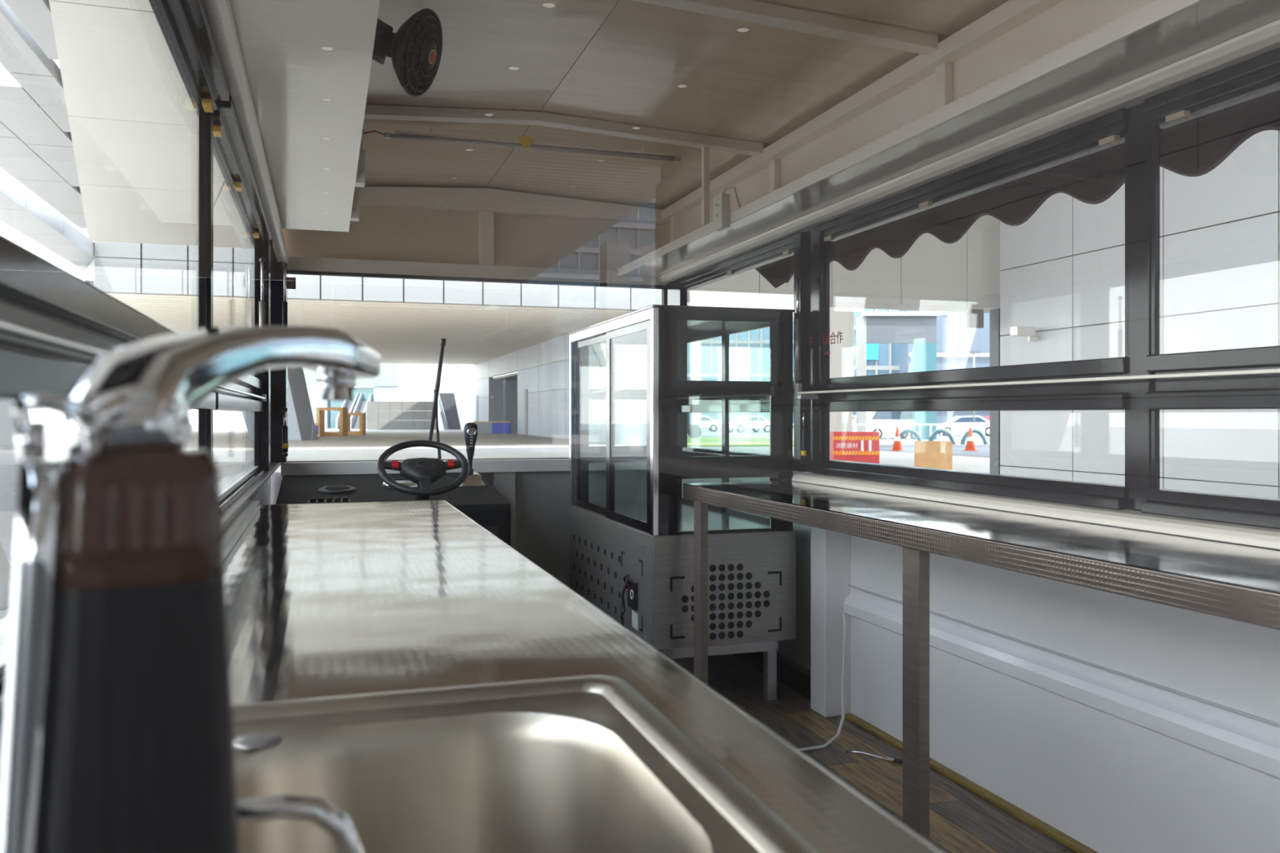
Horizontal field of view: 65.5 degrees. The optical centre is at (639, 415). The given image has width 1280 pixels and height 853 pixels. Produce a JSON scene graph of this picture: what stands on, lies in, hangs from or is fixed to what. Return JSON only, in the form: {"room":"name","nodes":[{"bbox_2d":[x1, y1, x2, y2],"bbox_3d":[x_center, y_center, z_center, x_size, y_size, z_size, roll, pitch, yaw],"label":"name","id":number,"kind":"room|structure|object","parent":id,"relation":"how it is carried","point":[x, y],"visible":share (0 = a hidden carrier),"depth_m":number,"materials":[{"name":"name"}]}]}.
{"room":"food truck interior","nodes":[
{"label":"food truck interior","id":0,"kind":"room"},
{"bbox_2d":[0,0,288,783],"bbox_3d":[-1.037,0.005,2.504,0.138,2.330,4.900,0,0,-18],"label":"wall","id":1,"kind":"structure","parent":0,"point":[237,516],"depth_m":2.70,"materials":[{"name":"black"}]},
{"bbox_2d":[0,0,228,724],"bbox_3d":[-0.638,-0.248,1.219,0.080,0.938,2.010,0,0,-18],"label":"window","id":2,"kind":"structure","parent":1,"relation":"in","point":[36,293],"depth_m":1.04,"materials":[{"name":"black"}]},
{"bbox_2d":[0,462,281,783],"bbox_3d":[-1.053,0.229,2.525,0.090,0.013,4.850,0,0,-18],"label":"shelf","id":3,"kind":"object","parent":1,"relation":"attached to","point":[235,512],"depth_m":2.47,"materials":[{"name":"silver metal"}]},
{"bbox_2d":[196,96,271,512],"bbox_3d":[-1.225,-0.248,3.068,0.080,0.938,1.770,0,0,-18],"label":"window","id":4,"kind":"structure","parent":1,"relation":"in","point":[229,150],"depth_m":2.85,"materials":[{"name":"black"}]},
{"bbox_2d":[0,318,266,401],"bbox_3d":[-0.900,-0.066,2.107,0.014,0.028,3.660,0,0,-18],"label":"bar","id":5,"kind":"object","parent":4,"relation":"attached to","point":[6,327],"visible":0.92,"depth_m":0.84,"materials":[{"name":"silver metal"}]},
{"bbox_2d":[258,257,265,373],"bbox_3d":[-1.443,-0.381,3.802,0.022,0.444,0.022,0,0,-18],"label":"gas strut","id":6,"kind":"object","parent":4,"relation":"attached to","point":[261,304],"visible":0.73,"depth_m":3.80,"materials":[{"name":"silver metal"}]},
{"bbox_2d":[270,239,279,466],"bbox_3d":[-1.630,-0.248,4.346,0.080,0.938,0.630,0,0,-18],"label":"window","id":7,"kind":"structure","parent":1,"relation":"in","point":[274,261],"depth_m":4.43,"materials":[{"name":"black metal"}]},
{"bbox_2d":[281,407,288,457],"bbox_3d":[-1.438,0.069,4.034,0.025,0.204,0.025,0,0,-18],"label":"gas strut","id":8,"kind":"object","parent":1,"relation":"attached to","point":[285,428],"visible":1,"depth_m":4.03,"materials":[{"name":"black metal"}]},
{"bbox_2d":[282,262,287,325],"bbox_3d":[-1.445,-0.411,4.053,0.022,0.422,0.023,0,0,-18],"label":"gas strut","id":9,"kind":"object","parent":1,"relation":"attached to","point":[284,264],"visible":0.48,"depth_m":4.05,"materials":[{"name":"black metal"}]},
{"bbox_2d":[230,0,379,231],"bbox_3d":[-0.730,-0.946,2.129,0.296,0.392,4.000,0,0,-18],"label":"cabinet","id":10,"kind":"object","parent":1,"relation":"attached to","point":[308,63],"visible":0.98,"depth_m":2.31,"materials":[{"name":"white paint"}]},
{"bbox_2d":[350,186,359,221],"bbox_3d":[-1.088,-0.825,3.799,0.030,0.160,0.061,0,0,-18],"label":"socket","id":11,"kind":"object","parent":10,"relation":"attached to","point":[355,207],"visible":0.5,"depth_m":3.77,"materials":[{"name":"white plastic"}]},
{"bbox_2d":[355,134,365,186],"bbox_3d":[-0.907,-0.825,3.227,0.030,0.160,0.061,0,0,-18],"label":"socket","id":12,"kind":"object","parent":10,"relation":"attached to","point":[361,171],"visible":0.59,"depth_m":3.20,"materials":[{"name":"white plastic"}]},
{"bbox_2d":[372,8,442,97],"bbox_3d":[-0.691,-0.953,2.749,0.306,0.381,0.216,0,0,-18],"label":"wall fan","id":13,"kind":"object","parent":10,"relation":"on","point":[415,51],"visible":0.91,"depth_m":2.75,"materials":[{"name":"black plastic"}]},
{"bbox_2d":[372,17,393,64],"bbox_3d":[-0.759,-1.067,2.781,0.133,0.151,0.060,0,0,-18],"label":"bracket","id":14,"kind":"object","parent":13,"relation":"attached to","point":[384,37],"depth_m":2.76,"materials":[{"name":"black plastic"}]},
{"bbox_2d":[271,186,671,587],"bbox_3d":[-0.783,-0.010,5.165,2.130,2.360,0.120,0,0,-18],"label":"wall","id":15,"kind":"structure","parent":0,"point":[481,233],"depth_m":5.18,"materials":[{"name":"white paint"}]},
{"bbox_2d":[428,337,445,458],"bbox_3d":[-1.042,-0.079,5.120,0.089,0.632,0.026,0,0,-18],"label":"windscreen wiper","id":16,"kind":"object","parent":15,"relation":"attached to","point":[435,409],"visible":0.81,"depth_m":5.11,"materials":[{"name":"black plastic"}]},
{"bbox_2d":[286,270,666,462],"bbox_3d":[-0.797,-0.233,5.150,2.005,0.958,0.040,0,0,-18],"label":"window","id":17,"kind":"structure","parent":15,"relation":"in","point":[291,281],"depth_m":5.10,"materials":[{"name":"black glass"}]},
{"bbox_2d":[362,0,1008,208],"bbox_3d":[-0.031,-1.157,2.744,2.240,0.135,5.250,0,0,-18],"label":"ceiling","id":18,"kind":"structure","parent":0,"point":[734,78],"depth_m":3.46,"materials":[{"name":"grey"}]},
{"bbox_2d":[361,128,680,162],"bbox_3d":[-0.484,-1.123,4.106,1.380,0.051,0.024,0,0,-18],"label":"lamp","id":19,"kind":"object","parent":18,"relation":"attached to","point":[430,136],"visible":0.89,"depth_m":4.11,"materials":[{"name":"grey metal"}]},
{"bbox_2d":[518,135,533,149],"bbox_3d":[-0.468,-1.122,4.095,0.064,0.056,0.002,0,0,-18],"label":"tag","id":20,"kind":"object","parent":18,"relation":"attached to","point":[526,141],"visible":1,"depth_m":4.09,"materials":[{"name":"yellow"}]},
{"bbox_2d":[617,0,1279,276],"bbox_3d":[0.754,-0.923,3.056,0.314,0.363,4.870,0,0,-18],"label":"ceiling beam","id":21,"kind":"structure","parent":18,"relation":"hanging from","point":[1158,34],"depth_m":2.44,"materials":[{"name":"white metal"}]},
{"bbox_2d":[713,186,740,231],"bbox_3d":[0.332,-0.804,3.846,0.047,0.159,0.163,0,0,-26],"label":"box","id":22,"kind":"object","parent":21,"relation":"attached to","point":[721,202],"visible":1,"depth_m":3.84,"materials":[{"name":"white plastic"}]},
{"bbox_2d":[723,196,728,204],"bbox_3d":[0.331,-0.825,3.833,0.018,0.030,0.002,0,0,-18],"label":"switch","id":23,"kind":"object","parent":22,"relation":"attached to","point":[725,198],"depth_m":3.83,"materials":[{"name":"white paint"}]},
{"bbox_2d":[673,653,1077,852],"bbox_3d":[0.002,1.150,2.755,2.170,0.060,5.050,0,0,-18],"label":"floor","id":24,"kind":"structure","parent":0,"point":[962,820],"depth_m":3.15,"materials":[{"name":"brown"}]},
{"bbox_2d":[275,471,511,546],"bbox_3d":[-1.133,0.705,4.506,0.945,0.829,0.915,0,0,-18],"label":"dashboard","id":25,"kind":"object","parent":24,"relation":"on","point":[485,505],"visible":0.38,"depth_m":4.34,"materials":[{"name":"black plastic"}]},
{"bbox_2d":[307,497,351,503],"bbox_3d":[-1.292,0.355,4.140,0.170,0.021,0.065,0,0,-18],"label":"switch panel","id":26,"kind":"object","parent":25,"relation":"attached to","point":[336,500],"visible":0.95,"depth_m":4.13,"materials":[{"name":"black plastic"}]},
{"bbox_2d":[317,485,356,493],"bbox_3d":[-1.344,0.330,4.420,0.165,0.026,0.165,0,0,-23],"label":"speaker","id":27,"kind":"object","parent":25,"relation":"attached to","point":[330,489],"visible":1,"depth_m":4.38},
{"bbox_2d":[324,485,350,490],"bbox_3d":[-1.344,0.327,4.420,0.112,0.013,0.112,0,6,-18],"label":"grille","id":28,"kind":"object","parent":27,"relation":"attached to","point":[330,487],"depth_m":4.40,"materials":[{"name":"black plastic"}]},
{"bbox_2d":[382,478,417,490],"bbox_3d":[-1.080,0.316,4.545,0.184,0.047,0.185,0,0,9],"label":"gauge","id":29,"kind":"object","parent":25,"relation":"attached to","point":[405,482],"visible":0.48,"depth_m":4.49,"materials":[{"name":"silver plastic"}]},
{"bbox_2d":[376,440,469,499],"bbox_3d":[-0.926,0.237,4.259,0.389,0.255,0.330,0,0,-25],"label":"steering wheel","id":30,"kind":"object","parent":25,"relation":"attached to","point":[424,472],"visible":1,"depth_m":4.24,"materials":[{"name":"black leather"}]},
{"bbox_2d":[459,422,485,486],"bbox_3d":[-0.797,0.184,4.696,0.124,0.298,0.144,0,0,-18],"label":"gear shifter","id":31,"kind":"object","parent":25,"relation":"on","point":[470,429],"visible":0.87,"depth_m":4.65,"materials":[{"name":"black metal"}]},
{"bbox_2d":[224,500,944,852],"bbox_3d":[-0.412,0.689,1.544,0.548,0.863,2.913,0,0,-18],"label":"countertop","id":32,"kind":"structure","parent":24,"relation":"on","point":[323,599],"depth_m":1.18,"materials":[{"name":"metal"}]},
{"bbox_2d":[0,325,380,852],"bbox_3d":[-0.212,0.101,0.522,0.104,0.312,0.372,0,0,-8],"label":"faucet","id":33,"kind":"object","parent":32,"relation":"on","point":[118,732],"visible":1,"depth_m":0.36,"materials":[{"name":"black metal"}]},
{"bbox_2d":[231,675,819,852],"bbox_3d":[-0.137,0.342,0.621,0.434,0.188,0.587,0,0,-18],"label":"sink","id":34,"kind":"object","parent":32,"relation":"in","point":[578,764],"visible":0.7,"depth_m":0.82,"materials":[{"name":"metal"}]},
{"bbox_2d":[236,794,363,852],"bbox_3d":[-0.204,0.226,0.492,0.144,0.072,0.021,0,0,-18],"label":"faucet","id":35,"kind":"object","parent":34,"relation":"attached to","point":[316,810],"visible":0.59,"depth_m":0.50,"materials":[{"name":"silver metal"}]},
{"bbox_2d":[234,712,711,852],"bbox_3d":[-0.134,0.346,0.657,0.305,0.180,0.377,0,0,-18],"label":"basin","id":36,"kind":"object","parent":34,"relation":"in","point":[460,782],"depth_m":0.82,"materials":[{"name":"metal"}]},
{"bbox_2d":[657,640,778,701],"bbox_3d":[0.125,0.997,4.435,0.480,0.246,1.260,0,0,-18],"label":"stand","id":37,"kind":"object","parent":24,"relation":"on","point":[769,649],"visible":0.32,"depth_m":3.88,"materials":[{"name":"silver metal"}]},
{"bbox_2d":[568,304,795,649],"bbox_3d":[0.104,0.235,4.415,0.636,1.293,1.335,0,0,-18],"label":"display case","id":38,"kind":"object","parent":37,"relation":"on","point":[632,561],"visible":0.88,"depth_m":3.85,"materials":[{"name":"black paint"}]},
{"bbox_2d":[627,579,637,610],"bbox_3d":[-0.029,0.709,3.925,0.014,0.107,0.100,0,0,-18],"label":"switch","id":39,"kind":"object","parent":38,"relation":"attached to","point":[632,584],"depth_m":3.91,"materials":[{"name":"black plastic"}]},
{"bbox_2d":[797,612,846,751],"bbox_3d":[0.233,0.925,3.405,1.149,0.389,0.350,0,0,-12],"label":"power cable","id":40,"kind":"object","parent":24,"relation":"on","point":[803,749],"visible":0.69,"depth_m":3.54,"materials":[{"name":"white plastic"}]},
{"bbox_2d":[845,749,902,763],"bbox_3d":[0.770,1.114,3.241,0.211,0.018,0.021,0,0,32],"label":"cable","id":41,"kind":"object","parent":24,"relation":"on","point":[847,751],"visible":0.89,"depth_m":3.24,"materials":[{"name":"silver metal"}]},
{"bbox_2d":[683,480,1279,842],"bbox_3d":[0.871,0.687,2.264,0.494,0.866,3.150,0,0,-18],"label":"counter","id":42,"kind":"object","parent":24,"relation":"on","point":[1238,582],"visible":0.85,"depth_m":2.27,"materials":[{"name":"metal"}]},
{"bbox_2d":[657,0,1279,852],"bbox_3d":[0.925,0.005,3.047,0.194,2.330,5.050,0,0,-18],"label":"wall","id":43,"kind":"structure","parent":0,"point":[1119,723],"depth_m":2.68,"materials":[{"name":"white metal"}]},
{"bbox_2d":[680,234,794,471],"bbox_3d":[0.434,-0.247,4.586,0.069,0.939,1.320,0,0,-18],"label":"window","id":44,"kind":"structure","parent":43,"relation":"in","point":[783,248],"depth_m":4.59,"materials":[{"name":"black"}]},
{"bbox_2d":[795,276,801,383],"bbox_3d":[0.604,-0.321,3.806,0.023,0.415,0.032,0,0,-1],"label":"gas strut","id":45,"kind":"object","parent":43,"relation":"attached to","point":[797,321],"visible":0.9,"depth_m":3.80,"materials":[{"name":"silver metal"}]},
{"bbox_2d":[800,406,806,464],"bbox_3d":[0.628,0.079,3.824,0.020,0.220,0.048,0,0,8],"label":"gas strut","id":46,"kind":"object","parent":43,"relation":"attached to","point":[803,451],"visible":1,"depth_m":3.82,"materials":[{"name":"black metal"}]},
{"bbox_2d":[844,713,1097,852],"bbox_3d":[1.223,1.114,2.271,0.034,0.012,2.990,0,0,-18],"label":"baseboard","id":47,"kind":"structure","parent":43,"relation":"attached to","point":[1024,816],"depth_m":2.89,"materials":[{"name":"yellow wood"}]},
{"bbox_2d":[817,108,1128,510],"bbox_3d":[0.925,-0.247,3.039,0.069,0.939,1.485,0,0,-18],"label":"window","id":48,"kind":"structure","parent":43,"relation":"in","point":[1109,130],"depth_m":2.79,"materials":[{"name":"black"}]},
{"bbox_2d":[808,331,843,355],"bbox_3d":[0.694,-0.266,3.723,0.001,0.083,0.261,0,0,-18],"label":"lettering","id":49,"kind":"object","parent":48,"relation":"attached to","point":[837,335],"depth_m":3.70,"materials":[{"name":"red"}]},
{"bbox_2d":[755,89,1279,288],"bbox_3d":[1.281,-0.833,2.990,0.390,0.345,4.530,0,0,-18],"label":"awning","id":50,"kind":"object","parent":43,"relation":"attached to","point":[1195,147],"visible":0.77,"depth_m":3.25,"materials":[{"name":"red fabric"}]},
{"bbox_2d":[794,368,1279,399],"bbox_3d":[1.069,-0.090,2.374,0.074,0.060,2.980,0,0,-18],"label":"bar","id":51,"kind":"object","parent":43,"relation":"attached to","point":[797,387],"visible":1,"depth_m":2.44,"materials":[{"name":"white paint"}]},
{"bbox_2d":[1141,47,1279,528],"bbox_3d":[1.390,-0.247,1.574,0.069,0.939,1.460,0,0,-18],"label":"window","id":52,"kind":"structure","parent":43,"relation":"in","point":[1258,76],"depth_m":2.12,"materials":[{"name":"black"}]},
{"label":"outside","id":53,"kind":"structure","parent":0,"visible":0},
{"bbox_2d":[48,0,253,248],"bbox_3d":[7.080,-6.750,-2.475,40.000,0.700,91.000,0,0,-18],"label":"ceiling","id":54,"kind":"structure","parent":53,"point":[133,119],"depth_m":22.43,"materials":[{"name":"grey paint"}]},
{"bbox_2d":[4,0,58,60],"bbox_3d":[-7.779,-6.580,9.807,0.580,0.300,17.360,0,0,-18],"label":"beam","id":55,"kind":"structure","parent":54,"relation":"attached to","point":[35,15],"depth_m":16.24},
{"bbox_2d":[0,0,70,132],"bbox_3d":[-9.332,-6.590,11.989,0.740,0.320,22.460,0,0,-18],"label":"beam","id":56,"kind":"structure","parent":54,"relation":"attached to","point":[40,76],"depth_m":18.50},
{"bbox_2d":[0,63,79,186],"bbox_3d":[-14.048,-6.650,23.765,1.090,0.440,9.160,0,0,-18],"label":"beam","id":57,"kind":"structure","parent":54,"relation":"attached to","point":[19,111],"depth_m":22.28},
{"bbox_2d":[0,120,86,228],"bbox_3d":[-14.079,-6.690,19.926,1.250,0.520,30.460,0,0,-18],"label":"beam","id":58,"kind":"structure","parent":54,"relation":"attached to","point":[17,159],"depth_m":26.86,"materials":[{"name":"white paint"}]},
{"bbox_2d":[687,214,1000,313],"bbox_3d":[2.730,-3.885,12.627,4.840,4.990,0.580,0,0,-18],"label":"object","id":59,"kind":"structure","parent":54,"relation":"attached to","point":[934,274],"depth_m":12.58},
{"bbox_2d":[966,308,983,328],"bbox_3d":[4.305,-1.240,12.788,0.220,0.240,0.055,0,0,-18],"label":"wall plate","id":60,"kind":"object","parent":59,"relation":"attached to","point":[975,317],"visible":1,"depth_m":12.76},
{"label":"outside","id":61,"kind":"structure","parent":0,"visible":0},
{"bbox_2d":[94,240,793,315],"bbox_3d":[-7.197,-6.500,45.294,31.470,3.000,0.500,0,0,-18],"label":"windows","id":62,"kind":"structure","parent":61,"point":[127,268],"depth_m":43.06,"materials":[{"name":"grey"}]},
{"bbox_2d":[0,171,94,270],"bbox_3d":[-21.349,-6.730,35.717,1.300,0.600,18.960,0,0,-18],"label":"beam","id":63,"kind":"structure","parent":62,"relation":"attached to","point":[20,210],"depth_m":34.23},
{"bbox_2d":[78,257,793,364],"bbox_3d":[-22.634,-5.700,69.038,49.400,1.400,54.700,0,0,-18],"label":"soffit","id":64,"kind":"structure","parent":62,"relation":"attached to","point":[404,333],"depth_m":53.51,"materials":[{"name":"grey paint"}]},
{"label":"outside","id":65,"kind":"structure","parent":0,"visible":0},
{"bbox_2d":[0,425,989,620],"bbox_3d":[-10.583,1.620,33.362,180.000,0.300,250.000,0,0,-18],"label":"ground","id":66,"kind":"structure","parent":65,"point":[233,446],"depth_m":44.03,"materials":[{"name":"stone"}]},
{"bbox_2d":[0,542,13,609],"bbox_3d":[-6.969,-2.460,7.260,4.340,7.860,0.639,0,0,-12],"label":"pier","id":67,"kind":"structure","parent":66,"relation":"on","point":[6,573],"depth_m":7.75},
{"bbox_2d":[0,401,29,568],"bbox_3d":[-6.810,-2.460,9.598,2.044,7.860,0.538,0,0,-14],"label":"pier","id":68,"kind":"structure","parent":66,"relation":"on","point":[9,465],"depth_m":9.53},
{"bbox_2d":[241,367,318,439],"bbox_3d":[-22.201,-1.580,59.500,4.950,6.100,3.000,0,0,0],"label":"wall","id":69,"kind":"structure","parent":66,"relation":"on","point":[300,421],"depth_m":58.64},
{"bbox_2d":[315,423,324,436],"bbox_3d":[-22.316,1.020,68.440,0.900,0.900,0.920,0,0,0],"label":"crate","id":70,"kind":"object","parent":66,"relation":"on","point":[319,427],"visible":0.47,"depth_m":68.11,"materials":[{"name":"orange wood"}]},
{"bbox_2d":[315,407,347,435],"bbox_3d":[-21.658,0.470,70.000,1.900,2.000,1.200,0,0,0],"label":"frame","id":71,"kind":"object","parent":66,"relation":"on","point":[320,411],"visible":0.82,"depth_m":69.40,"materials":[{"name":"beige wood"}]},
{"bbox_2d":[335,393,358,429],"bbox_3d":[-31.168,-0.430,106.000,1.200,3.800,4.000,0,0,0],"label":"escalator","id":72,"kind":"object","parent":66,"relation":"on","point":[350,405],"visible":0.33,"depth_m":106.63,"materials":[{"name":"grey metal"}]},
{"bbox_2d":[302,363,399,428],"bbox_3d":[-34.310,-2.530,108.400,15.900,8.000,0.800,0,0,0],"label":"glass entrance","id":73,"kind":"object","parent":66,"relation":"on","point":[385,388],"visible":0.2,"depth_m":108.02,"materials":[{"name":"grey"}]},
{"bbox_2d":[347,412,365,435],"bbox_3d":[-21.191,0.645,74.000,1.400,1.650,0.800,0,0,0],"label":"frame","id":74,"kind":"object","parent":66,"relation":"on","point":[362,431],"visible":0.73,"depth_m":73.59,"materials":[{"name":"beige wood"}]},
{"bbox_2d":[350,393,371,429],"bbox_3d":[-29.719,-0.430,106.000,1.200,3.800,4.000,0,0,0],"label":"escalator","id":75,"kind":"object","parent":66,"relation":"on","point":[361,406],"visible":0.52,"depth_m":105.94,"materials":[{"name":"grey metal"}]},
{"bbox_2d":[367,401,435,429],"bbox_3d":[-23.870,0.055,100.000,7.000,2.830,0.400,0,0,0],"label":"wall","id":76,"kind":"structure","parent":66,"relation":"on","point":[380,415],"depth_m":99.81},
{"bbox_2d":[398,363,461,426],"bbox_3d":[-28.941,-5.280,136.000,8.690,13.500,2.000,0,0,0],"label":"building","id":77,"kind":"structure","parent":66,"relation":"on","point":[417,382],"depth_m":134.99,"materials":[{"name":"white"}]},
{"bbox_2d":[437,393,461,429],"bbox_3d":[-19.346,-0.380,101.200,2.300,3.700,0.600,0,0,0],"label":"leaning slab","id":78,"kind":"object","parent":66,"relation":"on","point":[448,400],"visible":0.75,"depth_m":101.01,"materials":[{"name":"grey metal"}]},
{"bbox_2d":[473,421,511,433],"bbox_3d":[-11.880,0.995,80.000,2.950,0.950,0.600,0,0,0],"label":"bench","id":79,"kind":"object","parent":66,"relation":"on","point":[484,427],"visible":0.79,"depth_m":79.73,"materials":[{"name":"blue wood"}]},
{"bbox_2d":[450,333,646,445],"bbox_3d":[-9.416,-1.755,82.515,3.650,6.450,74.940,0,0,-18],"label":"wall","id":80,"kind":"structure","parent":66,"relation":"on","point":[535,398],"depth_m":66.70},
{"bbox_2d":[687,437,793,446],"bbox_3d":[5.727,1.450,55.500,11.000,0.060,17.000,0,0,0],"label":"lawn","id":81,"kind":"structure","parent":66,"relation":"on","point":[700,442],"depth_m":52.40,"materials":[{"name":"green plant"}]},
{"bbox_2d":[687,376,714,438],"bbox_3d":[3.020,-0.478,62.015,3.328,3.897,1.270,0,0,0],"label":"boom lift","id":82,"kind":"object","parent":81,"relation":"on","point":[694,431],"visible":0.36,"depth_m":61.38,"materials":[{"name":"white metal"}]},
{"bbox_2d":[829,306,854,459],"bbox_3d":[5.684,-1.265,30.195,1.734,5.470,0.632,0,0,-10],"label":"pier","id":83,"kind":"structure","parent":66,"relation":"on","point":[841,319],"depth_m":30.00,"materials":[{"name":"white paint"}]},
{"bbox_2d":[830,431,879,463],"bbox_3d":[5.817,0.960,26.992,1.250,1.020,0.516,0,0,0],"label":"equipment box","id":84,"kind":"object","parent":66,"relation":"on","point":[857,446],"visible":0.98,"depth_m":26.75,"materials":[{"name":"red metal"}]},
{"bbox_2d":[914,440,952,470],"bbox_3d":[7.361,1.064,24.998,0.780,0.812,0.604,0,0,0],"label":"cardboard box","id":85,"kind":"object","parent":66,"relation":"on","point":[927,454],"visible":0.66,"depth_m":24.70,"materials":[{"name":"beige cardboard"}]},
{"bbox_2d":[1000,129,1279,498],"bbox_3d":[10.156,-2.465,-3.905,0.600,7.870,34.986,0,0,-18],"label":"wall","id":86,"kind":"structure","parent":66,"relation":"on","point":[1062,273],"depth_m":10.10,"materials":[{"name":"grey tile"}]},
{"bbox_2d":[989,308,1003,474],"bbox_3d":[4.843,0.055,12.877,0.620,2.830,0.180,0,0,-18],"label":"strip","id":87,"kind":"object","parent":86,"relation":"attached to","point":[994,314],"visible":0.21,"depth_m":12.77,"materials":[{"name":"grey metal"}]},
{"bbox_2d":[1009,325,1038,341],"bbox_3d":[4.628,-0.975,11.959,0.340,0.170,0.140,0,0,-18],"label":"security camera","id":88,"kind":"object","parent":86,"relation":"attached to","point":[1018,331],"visible":1,"depth_m":11.90,"materials":[{"name":"white plastic"}]},
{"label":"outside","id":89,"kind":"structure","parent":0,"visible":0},
{"bbox_2d":[687,428,989,457],"bbox_3d":[29.189,1.474,93.188,68.000,0.015,120.000,0,0,-18],"label":"road","id":90,"kind":"structure","parent":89,"point":[705,433],"depth_m":61.55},
{"bbox_2d":[689,415,721,431],"bbox_3d":[5.043,0.760,87.993,4.494,1.420,1.815,0,0,0],"label":"car","id":91,"kind":"object","parent":90,"relation":"on","point":[704,421],"visible":0.44,"depth_m":87.16,"materials":[{"name":"white paint"}]},
{"bbox_2d":[687,321,793,428],"bbox_3d":[11.300,-5.030,111.340,22.000,13.000,3.320,0,0,0],"label":"building","id":92,"kind":"structure","parent":90,"relation":"on","point":[748,351],"depth_m":109.99,"materials":[{"name":"blue glass"}]},
{"bbox_2d":[720,415,769,432],"bbox_3d":[9.145,0.760,83.995,4.394,1.420,1.815,0,0,-29],"label":"car","id":93,"kind":"object","parent":90,"relation":"on","point":[755,423],"visible":0.86,"depth_m":83.33,"materials":[{"name":"white paint"}]},
{"bbox_2d":[852,308,899,429],"bbox_3d":[23.000,-5.530,101.180,11.000,14.000,3.640,0,0,0],"label":"building","id":94,"kind":"structure","parent":90,"relation":"on","point":[881,358],"depth_m":100.00,"materials":[{"name":"blue glass"}]},
{"bbox_2d":[853,411,911,438],"bbox_3d":[15.577,0.495,61.993,4.200,1.950,1.815,0,0,-11],"label":"van","id":95,"kind":"object","parent":90,"relation":"on","point":[872,417],"visible":0.27,"depth_m":61.07,"materials":[{"name":"white paint"}]},
{"bbox_2d":[792,423,989,440],"bbox_3d":[15.466,0.980,56.000,15.100,0.980,0.083,0,0,0],"label":"railing","id":96,"kind":"object","parent":90,"relation":"on","point":[855,424],"visible":0.35,"depth_m":55.96,"materials":[{"name":"white metal"}]},
{"bbox_2d":[890,426,904,450],"bbox_3d":[10.598,0.980,41.000,0.440,0.980,0.440,0,0,0],"label":"traffic cone","id":97,"kind":"object","parent":90,"relation":"on","point":[897,443],"visible":1,"depth_m":40.89,"materials":[{"name":"orange plastic"}]},
{"bbox_2d":[856,311,939,439],"bbox_3d":[15.482,-2.355,59.950,4.800,7.650,1.100,0,0,0],"label":"building","id":98,"kind":"structure","parent":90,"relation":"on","point":[918,329],"depth_m":59.70,"materials":[{"name":"grey stone"}]},
{"bbox_2d":[879,428,989,447],"bbox_3d":[13.541,1.051,45.750,9.000,0.862,0.700,0,0,0],"label":"bicycle rack","id":99,"kind":"object","parent":90,"relation":"on","point":[913,432],"visible":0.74,"depth_m":45.91,"materials":[{"name":"teal metal"}]},
{"bbox_2d":[899,310,989,423],"bbox_3d":[31.062,-4.530,96.340,11.000,12.000,3.320,0,0,0],"label":"building","id":100,"kind":"structure","parent":90,"relation":"on","point":[954,340],"depth_m":95.00,"materials":[{"name":"blue"}]},
{"bbox_2d":[936,415,989,435],"bbox_3d":[22.890,0.760,69.992,4.494,1.420,1.815,0,0,6],"label":"car","id":101,"kind":"object","parent":90,"relation":"on","point":[956,420],"visible":0.41,"depth_m":69.17,"materials":[{"name":"white paint"}]},
{"bbox_2d":[963,426,977,450],"bbox_3d":[13.604,0.980,41.000,0.440,0.980,0.440,0,0,0],"label":"traffic cone","id":102,"kind":"object","parent":90,"relation":"on","point":[970,446],"visible":1,"depth_m":40.89,"materials":[{"name":"orange plastic"}]},
{"bbox_2d":[967,351,980,423],"bbox_3d":[20.127,-1.190,60.000,0.700,5.320,0.160,0,0,0],"label":"street lamp","id":103,"kind":"object","parent":90,"relation":"on","point":[968,352],"visible":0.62,"depth_m":59.95,"materials":[{"name":"white metal"}]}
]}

